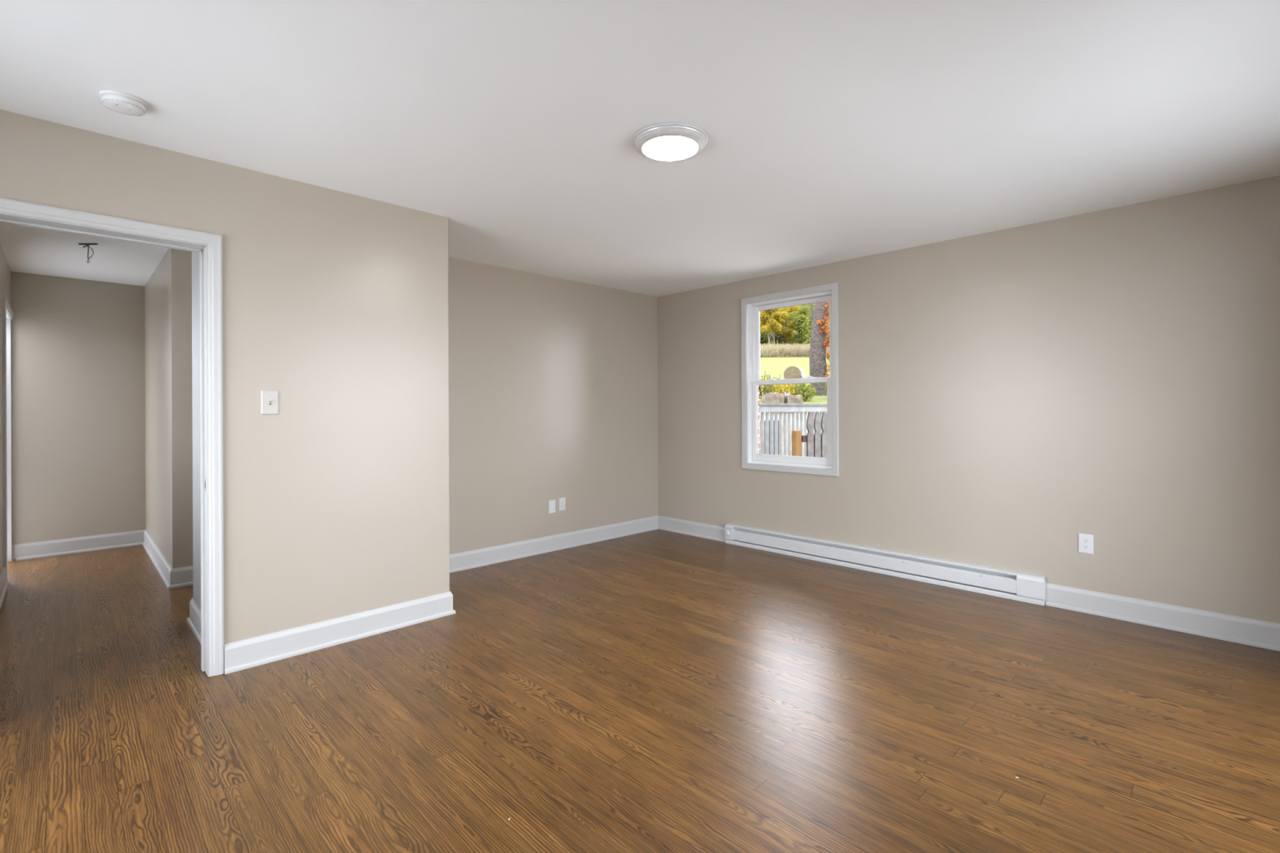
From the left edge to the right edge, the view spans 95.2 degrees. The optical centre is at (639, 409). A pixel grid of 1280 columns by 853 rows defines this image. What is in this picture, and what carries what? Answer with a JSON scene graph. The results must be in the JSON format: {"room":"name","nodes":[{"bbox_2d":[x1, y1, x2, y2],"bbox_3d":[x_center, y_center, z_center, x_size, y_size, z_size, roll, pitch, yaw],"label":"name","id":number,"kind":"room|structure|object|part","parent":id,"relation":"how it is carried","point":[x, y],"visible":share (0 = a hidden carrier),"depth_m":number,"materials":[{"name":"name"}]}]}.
{"room":"empty living room","nodes":[
{"label":"empty living room","id":0,"kind":"room"},
{"bbox_2d":[0,244,12,573],"bbox_3d":[-4.054,0.046,3.571,0.130,2.440,3.687,0,0,-45],"label":"wall","id":1,"kind":"structure","parent":0,"point":[5,272],"depth_m":4.20,"materials":[{"name":"beige paint"}]},
{"bbox_2d":[0,565,8,608],"bbox_3d":[-3.665,1.196,3.291,0.026,0.136,2.710,0,0,-45],"label":"baseboard","id":2,"kind":"structure","parent":1,"relation":"attached to","point":[4,584],"depth_m":4.03,"materials":[{"name":"white wood"}]},
{"bbox_2d":[2,297,13,581],"bbox_3d":[-5.174,0.226,4.377,0.636,2.090,0.945,0,0,-45],"label":"door frame","id":3,"kind":"structure","parent":1,"relation":"in","point":[7,313],"depth_m":4.77,"materials":[{"name":"white wood"}]},
{"bbox_2d":[10,271,146,544],"bbox_3d":[-5.045,0.050,5.266,1.135,2.440,0.120,0,0,-45],"label":"wall","id":4,"kind":"structure","parent":0,"point":[77,346],"depth_m":5.21,"materials":[{"name":"beige paint"}]},
{"bbox_2d":[12,529,193,589],"bbox_3d":[-3.510,1.196,5.311,3.080,0.136,1.962,0,0,-45],"label":"baseboard","id":5,"kind":"structure","parent":4,"relation":"attached to","point":[31,550],"depth_m":5.08,"materials":[{"name":"white wood"}]},
{"bbox_2d":[144,248,192,568],"bbox_3d":[-3.180,0.042,5.659,2.315,2.440,1.935,0,0,-45],"label":"wall","id":6,"kind":"structure","parent":0,"point":[168,291],"depth_m":4.24,"materials":[{"name":"beige paint"}]},
{"bbox_2d":[191,251,200,608],"bbox_3d":[-2.331,0.039,3.251,0.150,2.440,0.815,0,0,-45],"label":"wall","id":7,"kind":"structure","parent":0,"point":[195,255],"depth_m":3.39,"materials":[{"name":"grey paint"}]},
{"bbox_2d":[0,109,449,644],"bbox_3d":[-2.168,0.038,2.735,2.629,2.440,0.150,0,0,-45],"label":"wall","id":8,"kind":"structure","parent":0,"point":[335,303],"depth_m":3.06,"materials":[{"name":"beige paint"}]},
{"bbox_2d":[0,197,223,676],"bbox_3d":[-2.365,0.214,2.540,0.885,2.090,0.188,0,0,-45],"label":"door frame","id":9,"kind":"structure","parent":8,"relation":"in","point":[209,246],"depth_m":2.76,"materials":[{"name":"wood"}]},
{"bbox_2d":[261,390,278,414],"bbox_3d":[-1.851,-0.037,2.928,0.076,0.120,0.019,0,0,-45],"label":"light switch","id":10,"kind":"object","parent":8,"relation":"attached to","point":[269,398],"visible":1,"depth_m":2.93,"materials":[{"name":"white plastic"}]},
{"bbox_2d":[223,591,455,674],"bbox_3d":[-1.563,1.188,3.200,1.174,0.136,0.026,0,0,-45],"label":"baseboard","id":11,"kind":"structure","parent":8,"relation":"attached to","point":[242,655],"depth_m":3.12,"materials":[{"name":"white wood"}]},
{"bbox_2d":[448,257,657,554],"bbox_3d":[-1.188,0.034,4.880,3.765,2.440,0.093,0,0,-45],"label":"wall","id":12,"kind":"structure","parent":0,"point":[553,381],"depth_m":5.17,"materials":[{"name":"beige paint"}]},
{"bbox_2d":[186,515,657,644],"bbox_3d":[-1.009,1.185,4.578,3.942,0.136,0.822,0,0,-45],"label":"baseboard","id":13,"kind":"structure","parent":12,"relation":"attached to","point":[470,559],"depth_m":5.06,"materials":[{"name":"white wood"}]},
{"bbox_2d":[548,499,555,513],"bbox_3d":[-0.782,0.861,5.206,0.072,0.116,0.007,0,0,-45],"label":"blank wall plate","id":14,"kind":"object","parent":12,"relation":"attached to","point":[551,503],"visible":1,"depth_m":5.20,"materials":[{"name":"white plastic"}]},
{"bbox_2d":[558,497,565,511],"bbox_3d":[-0.702,0.851,5.283,0.072,0.116,0.009,0,0,-45],"label":"power outlet","id":15,"kind":"object","parent":12,"relation":"attached to","point":[562,501],"visible":1,"depth_m":5.28,"materials":[{"name":"white plastic"}]},
{"bbox_2d":[0,528,1279,852],"bbox_3d":[-1.045,1.313,3.538,5.650,0.120,8.185,0,0,-45],"label":"floor","id":16,"kind":"structure","parent":0,"point":[658,691],"depth_m":2.32,"materials":[{"name":"brown wood"}]},
{"bbox_2d":[0,0,1279,297],"bbox_3d":[-1.014,-1.257,3.578,5.765,0.140,8.185,0,0,-45],"label":"ceiling","id":17,"kind":"structure","parent":0,"point":[837,131],"depth_m":2.31,"materials":[{"name":"white paint"}]},
{"bbox_2d":[78,243,97,263],"bbox_3d":[-3.896,-1.106,4.129,0.124,0.137,0.017,0,0,1],"label":"hanging wire","id":18,"kind":"object","parent":17,"relation":"hanging from","point":[86,244],"visible":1,"depth_m":4.13,"materials":[{"name":"metal"}]},
{"bbox_2d":[98,90,148,115],"bbox_3d":[-1.968,-1.163,2.231,0.141,0.040,0.141,0,0,-45],"label":"smoke detector","id":19,"kind":"object","parent":17,"relation":"attached to","point":[122,103],"visible":1,"depth_m":2.20,"materials":[{"name":"white plastic"}]},
{"bbox_2d":[632,122,707,161],"bbox_3d":[0.134,-1.170,2.586,0.332,0.044,0.332,0,0,-45],"label":"ceiling light","id":20,"kind":"object","parent":17,"relation":"attached to","point":[668,141],"visible":1,"depth_m":2.52,"materials":[{"name":"white glass"}]},
{"bbox_2d":[642,136,697,159],"bbox_3d":[0.134,-1.155,2.586,0.243,0.014,0.243,0,0,-45],"label":"diffuser","id":21,"kind":"object","parent":20,"relation":"attached to","point":[654,148],"depth_m":2.57,"materials":[{"name":"white glass"}]},
{"bbox_2d":[657,175,1279,623],"bbox_3d":[1.914,0.171,4.564,0.215,2.740,5.493,0,0,-45],"label":"wall","id":22,"kind":"structure","parent":0,"point":[1006,396],"depth_m":3.72,"materials":[{"name":"beige paint"}]},
{"bbox_2d":[657,515,725,542],"bbox_3d":[0.504,1.179,5.830,0.026,0.136,0.918,0,0,-45],"label":"baseboard","id":23,"kind":"structure","parent":22,"relation":"attached to","point":[709,531],"depth_m":5.81,"materials":[{"name":"white wood"}]},
{"bbox_2d":[741,282,839,476],"bbox_3d":[1.310,-0.244,5.095,0.134,1.568,0.942,0,0,-45],"label":"window","id":24,"kind":"structure","parent":22,"relation":"in","point":[751,307],"depth_m":5.14,"materials":[{"name":"white plastic"}]},
{"bbox_3d":[1.315,0.096,5.098,0.030,0.729,0.788,0,0,-45],"label":"sash","id":25,"kind":"part","parent":24,"relation":"part of","materials":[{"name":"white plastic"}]},
{"bbox_3d":[1.342,-0.593,5.128,0.030,0.717,0.788,0,0,-45],"label":"sash","id":26,"kind":"part","parent":24,"relation":"part of","materials":[{"name":"white plastic"}]},
{"bbox_2d":[724,523,1045,605],"bbox_3d":[1.684,1.153,4.593,0.078,0.178,2.501,0,0,-45],"label":"baseboard heater","id":27,"kind":"object","parent":22,"relation":"attached to","point":[1024,587],"visible":1,"depth_m":4.33,"materials":[{"name":"white metal"}]},
{"bbox_2d":[725,523,1045,578],"bbox_3d":[1.696,1.073,4.604,0.045,0.018,2.497,0,0,-45],"label":"hood","id":28,"kind":"object","parent":27,"relation":"attached to","point":[1018,575],"depth_m":4.43,"materials":[{"name":"white metal"}]},
{"bbox_3d":[1.711,1.157,4.619,0.004,0.170,2.495,0,0,-45],"label":"panel","id":29,"kind":"part","parent":27,"relation":"part of","materials":[{"name":"white metal"}]},
{"bbox_2d":[1078,533,1093,554],"bbox_3d":[2.727,0.819,3.579,0.009,0.118,0.075,0,0,-45],"label":"power outlet","id":30,"kind":"object","parent":22,"relation":"attached to","point":[1085,540],"visible":1,"depth_m":3.58,"materials":[{"name":"white plastic"}]},
{"bbox_2d":[1082,544,1088,549],"bbox_3d":[2.725,0.839,3.577,0.003,0.029,0.027,0,0,-45],"label":"receptacle","id":31,"kind":"object","parent":30,"relation":"attached to","point":[1084,546],"depth_m":3.58,"materials":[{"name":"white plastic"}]},
{"bbox_2d":[1082,537,1088,542],"bbox_3d":[2.725,0.800,3.577,0.003,0.029,0.027,0,0,-45],"label":"receptacle","id":32,"kind":"object","parent":30,"relation":"attached to","point":[1084,540],"depth_m":3.58,"materials":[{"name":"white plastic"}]},
{"bbox_2d":[1044,582,1279,651],"bbox_3d":[3.116,1.168,3.173,0.026,0.136,1.531,0,0,-45],"label":"baseboard","id":33,"kind":"structure","parent":22,"relation":"attached to","point":[1238,629],"depth_m":3.30,"materials":[{"name":"white wood"}]},
{"label":"outside","id":34,"kind":"structure","parent":0,"visible":0},
{"bbox_3d":[0.007,1.599,-24.150,142.975,0.200,142.261,0,0,-45],"label":"yard","id":35,"kind":"structure","parent":34,"visible":0},
{"bbox_2d":[759,417,778,454],"bbox_3d":[2.302,0.805,10.300,0.287,1.368,0.540,0,0,0],"label":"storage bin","id":36,"kind":"object","parent":35,"relation":"on","point":[760,417],"visible":0.21,"depth_m":10.05,"materials":[{"name":"grey wood"}]},
{"bbox_2d":[759,403,826,456],"bbox_3d":[2.371,0.694,9.048,5.650,1.590,0.152,0,0,-45],"label":"deck railing","id":37,"kind":"object","parent":35,"relation":"on","point":[781,408],"visible":0.13,"depth_m":8.81,"materials":[{"name":"white paint"}]},
{"bbox_3d":[2.391,-0.016,9.025,5.650,0.094,0.037,0,0,-45],"label":"rail","id":38,"kind":"part","parent":37,"relation":"part of","materials":[{"name":"white paint"}]},
{"bbox_2d":[791,430,801,456],"bbox_3d":[2.145,0.886,8.000,0.096,1.208,0.096,0,0,-20],"label":"fence post","id":39,"kind":"object","parent":35,"relation":"on","point":[796,434],"visible":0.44,"depth_m":7.96,"materials":[{"name":"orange wood"}]},
{"bbox_2d":[801,412,826,457],"bbox_3d":[2.590,0.618,8.148,0.830,1.180,0.076,0,0,-26],"label":"gate","id":40,"kind":"object","parent":39,"relation":"attached to","point":[816,443],"visible":0.39,"depth_m":8.03,"materials":[{"name":"grey wood"}]},
{"bbox_3d":[2.584,0.393,8.160,0.830,0.090,0.050,0,0,-26],"label":"gate rail","id":41,"kind":"part","parent":40,"relation":"part of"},
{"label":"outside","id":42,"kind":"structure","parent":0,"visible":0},
{"bbox_2d":[759,411,819,456],"bbox_3d":[10.003,0.693,12.180,110.000,1.528,1.161,0,0,0],"label":"fence","id":43,"kind":"object","parent":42,"point":[815,411],"depth_m":12.15,"materials":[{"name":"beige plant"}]},
{"bbox_2d":[760,391,784,413],"bbox_3d":[2.898,-0.128,12.750,0.439,0.532,0.382,0,0,-1],"label":"block","id":44,"kind":"object","parent":43,"relation":"on","point":[771,397],"visible":0.45,"depth_m":12.57,"materials":[{"name":"beige stone"}]},
{"bbox_2d":[783,394,803,413],"bbox_3d":[3.339,-0.100,12.745,0.354,0.467,0.384,0,0,-1],"label":"block","id":45,"kind":"object","parent":43,"relation":"on","point":[788,398],"visible":0.41,"depth_m":12.58,"materials":[{"name":"beige stone"}]},
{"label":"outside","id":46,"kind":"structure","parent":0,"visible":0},
{"bbox_2d":[759,304,829,403],"bbox_3d":[9.918,-19.433,76.375,167.649,38.864,167.860,0,0,-45],"label":"lawn","id":47,"kind":"structure","parent":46,"point":[773,366],"depth_m":41.24,"materials":[{"name":"green plant"}]},
{"bbox_2d":[760,311,770,345],"bbox_3d":[12.983,-8.799,63.348,2.528,5.430,2.647,0,0,-23],"label":"autumn tree","id":48,"kind":"object","parent":47,"relation":"on","point":[762,337],"visible":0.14,"depth_m":63.13,"materials":[{"name":"green plant"}]},
{"bbox_2d":[759,370,773,399],"bbox_3d":[2.943,-0.546,14.003,0.534,0.767,0.569,0,0,-45],"label":"shrub","id":49,"kind":"object","parent":47,"relation":"on","point":[765,388],"visible":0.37,"depth_m":13.90,"materials":[{"name":"plant"}]},
{"bbox_2d":[760,308,782,344],"bbox_3d":[13.010,-8.506,58.350,2.596,6.068,2.392,0,0,-3],"label":"autumn tree","id":50,"kind":"object","parent":47,"relation":"on","point":[768,325],"visible":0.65,"depth_m":57.93,"materials":[{"name":"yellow plant"}]},
{"bbox_2d":[763,373,782,393],"bbox_3d":[3.369,-0.568,14.801,0.549,0.675,0.569,0,0,-45],"label":"shrub","id":51,"kind":"object","parent":47,"relation":"on","point":[780,374],"visible":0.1,"depth_m":14.75,"materials":[{"name":"green plant"}]},
{"bbox_2d":[768,308,785,343],"bbox_3d":[14.176,-8.392,61.200,2.348,5.107,2.422,0,0,-45],"label":"autumn tree","id":52,"kind":"object","parent":47,"relation":"on","point":[776,316],"visible":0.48,"depth_m":60.53,"materials":[{"name":"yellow plant"}]},
{"bbox_2d":[772,383,795,395],"bbox_3d":[3.433,-0.456,13.999,0.555,0.584,0.536,0,0,24],"label":"shrub","id":53,"kind":"object","parent":47,"relation":"on","point":[779,388],"visible":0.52,"depth_m":13.91,"materials":[{"name":"yellow plant"}]},
{"bbox_2d":[771,305,799,343],"bbox_3d":[15.757,-8.773,62.775,2.982,5.509,2.760,0,0,-17],"label":"autumn tree","id":54,"kind":"object","parent":47,"relation":"on","point":[787,333],"visible":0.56,"depth_m":62.34,"materials":[{"name":"yellow plant"}]},
{"bbox_2d":[783,365,804,378],"bbox_3d":[7.908,-1.774,29.993,0.900,0.900,1.165,0,0,23],"label":"hay bale","id":55,"kind":"object","parent":47,"relation":"on","point":[792,371],"visible":0.67,"depth_m":29.47},
{"bbox_2d":[760,342,829,357],"bbox_3d":[15.899,-5.793,55.965,27.091,2.239,9.478,0,0,0],"label":"grass","id":56,"kind":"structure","parent":47,"relation":"on","point":[772,350],"depth_m":52.48,"materials":[{"name":"beige plant"}]},
{"bbox_2d":[785,375,804,395],"bbox_3d":[3.917,-0.547,14.800,0.545,0.630,0.558,0,0,-45],"label":"shrub","id":57,"kind":"object","parent":47,"relation":"on","point":[795,385],"visible":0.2,"depth_m":14.72,"materials":[{"name":"green plant"}]},
{"bbox_2d":[760,331,829,346],"bbox_3d":[17.604,-7.518,64.471,31.847,2.669,3.506,0,0,0],"label":"undergrowth","id":58,"kind":"object","parent":47,"relation":"on","point":[781,337],"visible":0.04,"depth_m":64.19,"materials":[{"name":"green plant"}]},
{"bbox_2d":[761,302,829,337],"bbox_3d":[24.660,-21.026,103.510,95.293,29.402,78.813,0,0,-45],"label":"woodland","id":59,"kind":"object","parent":47,"relation":"on","point":[815,303],"visible":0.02,"depth_m":72.46,"materials":[{"name":"green plant"}]},
{"bbox_2d":[787,306,811,344],"bbox_3d":[16.392,-8.230,60.133,2.770,4.960,2.549,0,0,-45],"label":"autumn tree","id":60,"kind":"object","parent":47,"relation":"on","point":[798,339],"visible":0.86,"depth_m":59.79,"materials":[{"name":"green plant"}]},
{"bbox_2d":[793,383,817,401],"bbox_3d":[3.948,-0.435,14.002,0.571,0.538,0.554,0,0,-45],"label":"shrub","id":61,"kind":"object","parent":47,"relation":"on","point":[810,392],"visible":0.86,"depth_m":13.91,"materials":[{"name":"green plant"}]},
{"bbox_2d":[795,302,829,340],"bbox_3d":[20.897,-12.537,69.955,5.762,10.062,4.415,0,0,15],"label":"autumn tree","id":62,"kind":"object","parent":47,"relation":"on","point":[813,304],"visible":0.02,"depth_m":69.27,"materials":[{"name":"plant"}]},
{"bbox_2d":[799,305,829,373],"bbox_3d":[5.207,-1.735,16.765,1.293,2.558,0.710,0,0,-6],"label":"sapling","id":63,"kind":"object","parent":47,"relation":"on","point":[808,318],"visible":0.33,"depth_m":16.79,"materials":[{"name":"green plant"}]},
{"bbox_2d":[808,301,829,395],"bbox_3d":[5.336,-2.631,16.262,1.637,4.743,1.502,0,0,-45],"label":"leaning tree","id":64,"kind":"object","parent":47,"relation":"on","point":[817,357],"visible":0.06,"depth_m":15.82,"materials":[{"name":"grey plant"}]},
{"bbox_2d":[816,301,829,377],"bbox_3d":[5.037,-1.879,15.732,0.554,2.152,0.383,0,0,-18],"label":"creeper","id":65,"kind":"object","parent":64,"relation":"attached to","point":[827,343],"visible":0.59,"depth_m":15.74,"materials":[{"name":"orange plant"}]}
]}

